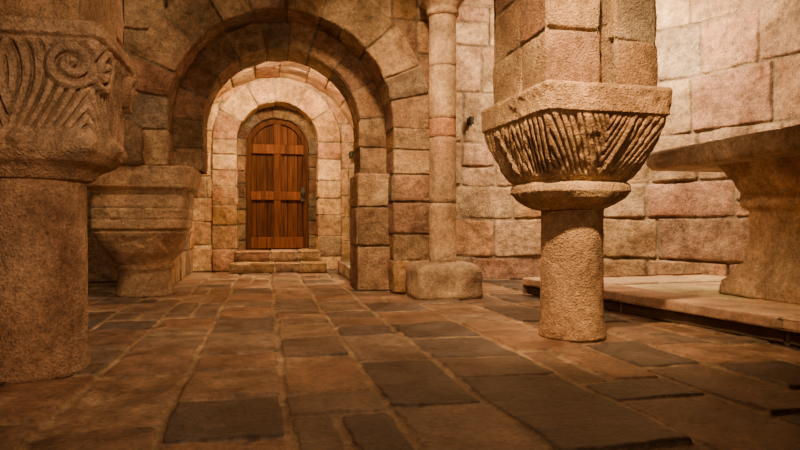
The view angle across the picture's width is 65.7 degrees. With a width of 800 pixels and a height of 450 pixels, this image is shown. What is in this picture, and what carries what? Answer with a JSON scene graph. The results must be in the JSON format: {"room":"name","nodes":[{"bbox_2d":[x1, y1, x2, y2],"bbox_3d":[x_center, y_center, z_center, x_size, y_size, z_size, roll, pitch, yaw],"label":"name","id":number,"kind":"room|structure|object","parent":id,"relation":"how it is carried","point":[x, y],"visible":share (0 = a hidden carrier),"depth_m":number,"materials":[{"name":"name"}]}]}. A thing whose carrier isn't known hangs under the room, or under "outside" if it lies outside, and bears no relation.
{"room":"church","nodes":[
{"label":"church","id":0,"kind":"room"},
{"bbox_2d":[87,189,181,281],"bbox_3d":[-3.790,-1.400,6.952,2.550,4.100,0.045,0,0,-12],"label":"wall","id":1,"kind":"structure","parent":0,"point":[101,268],"depth_m":7.03,"materials":[{"name":"stone"}]},
{"bbox_2d":[172,61,353,283],"bbox_3d":[-1.494,-0.734,7.714,2.339,2.769,2.390,0,0,-12],"label":"wall","id":2,"kind":"structure","parent":0,"point":[301,73],"depth_m":8.38,"materials":[{"name":"stone"}]},
{"bbox_2d":[349,151,353,158],"bbox_3d":[-0.702,-1.012,8.961,0.067,0.095,0.129,0,0,-12],"label":"wall lamp","id":3,"kind":"object","parent":2,"relation":"attached to","point":[351,153],"visible":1,"depth_m":8.91,"materials":[{"name":"black metal"}]},
{"bbox_2d":[192,77,353,271],"bbox_3d":[-1.782,-0.850,9.123,2.601,3.000,0.657,0,0,-12],"label":"wall","id":4,"kind":"structure","parent":0,"point":[219,210],"depth_m":8.93,"materials":[{"name":"stone"}]},
{"bbox_2d":[246,119,307,248],"bbox_3d":[-1.839,-0.618,9.293,0.910,1.935,0.098,0,0,-12],"label":"door","id":5,"kind":"structure","parent":4,"relation":"in","point":[276,149],"depth_m":9.27,"materials":[{"name":"brown wood"}]},
{"bbox_2d":[301,187,304,201],"bbox_3d":[-1.454,-0.460,9.287,0.060,0.220,0.082,0,0,-12],"label":"door lock","id":6,"kind":"object","parent":5,"relation":"attached to","point":[302,188],"visible":1,"depth_m":9.30,"materials":[{"name":"black metal"}]},
{"bbox_2d":[0,269,799,449],"bbox_3d":[-0.145,0.652,3.726,8.541,0.030,11.720,0,0,-12],"label":"floor","id":7,"kind":"structure","parent":0,"point":[652,384],"depth_m":2.57,"materials":[{"name":"stone"}]},
{"bbox_2d":[0,0,137,383],"bbox_3d":[-1.676,-0.902,2.959,0.758,3.114,1.096,0,0,-12],"label":"stone column","id":8,"kind":"structure","parent":7,"relation":"on","point":[68,85],"depth_m":2.58,"materials":[{"name":"beige stone"}]},
{"bbox_2d":[87,165,201,297],"bbox_3d":[-2.395,0.068,5.834,0.960,1.175,0.960,0,0,-12],"label":"stone pedestal","id":9,"kind":"object","parent":7,"relation":"on","point":[142,216],"depth_m":5.48,"materials":[{"name":"beige stone"}]},
{"bbox_2d":[122,0,428,292],"bbox_3d":[-1.238,-1.350,6.280,3.282,4.001,1.400,0,0,-12],"label":"stone archway","id":10,"kind":"object","parent":7,"relation":"on","point":[375,53],"visible":0.8,"depth_m":5.94,"materials":[{"name":"beige stone"}]},
{"bbox_2d":[229,248,326,273],"bbox_3d":[-1.735,0.501,8.827,1.299,0.298,0.972,0,0,-12],"label":"stone steps","id":11,"kind":"structure","parent":7,"relation":"on","point":[254,260],"depth_m":8.55,"materials":[{"name":"beige stone"}]},
{"bbox_2d":[337,260,349,279],"bbox_3d":[-0.527,0.570,7.749,0.366,0.174,1.599,0,0,-12],"label":"stone bench","id":12,"kind":"object","parent":7,"relation":"on","point":[343,266],"visible":0.38,"depth_m":7.87,"materials":[{"name":"beige stone"}]},
{"bbox_2d":[405,0,482,299],"bbox_3d":[0.394,-1.002,5.718,0.658,3.313,0.646,0,0,-12],"label":"engaged column","id":13,"kind":"structure","parent":7,"relation":"on","point":[442,276],"depth_m":5.60,"materials":[{"name":"stone"}]},
{"bbox_2d":[481,0,672,341],"bbox_3d":[0.996,-0.902,3.676,0.805,3.114,0.954,0,0,-12],"label":"stone column","id":14,"kind":"structure","parent":7,"relation":"on","point":[578,110],"depth_m":3.38,"materials":[{"name":"beige stone"}]},
{"bbox_2d":[466,116,473,125],"bbox_3d":[0.836,-1.232,7.352,0.067,0.095,0.129,0,0,-12],"label":"wall lamp","id":15,"kind":"object","parent":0,"point":[470,120],"depth_m":7.30,"materials":[{"name":"black metal"}]},
{"bbox_2d":[456,0,799,279],"bbox_3d":[3.588,-1.402,3.811,2.392,4.130,9.490,0,0,-32],"label":"wall","id":16,"kind":"structure","parent":0,"point":[731,68],"depth_m":6.76,"materials":[{"name":"beige stone"}]},
{"bbox_2d":[522,273,799,346],"bbox_3d":[3.136,0.571,3.683,2.303,0.159,5.411,0,0,-20],"label":"raised platform","id":17,"kind":"structure","parent":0,"point":[693,299],"depth_m":4.12,"materials":[{"name":"stone"}]},
{"bbox_2d":[646,124,799,304],"bbox_3d":[2.942,-0.042,4.404,1.416,1.125,2.098,0,0,-12],"label":"stone altar","id":18,"kind":"object","parent":17,"relation":"on","point":[763,166],"visible":0.99,"depth_m":4.36,"materials":[{"name":"beige stone"}]}
]}

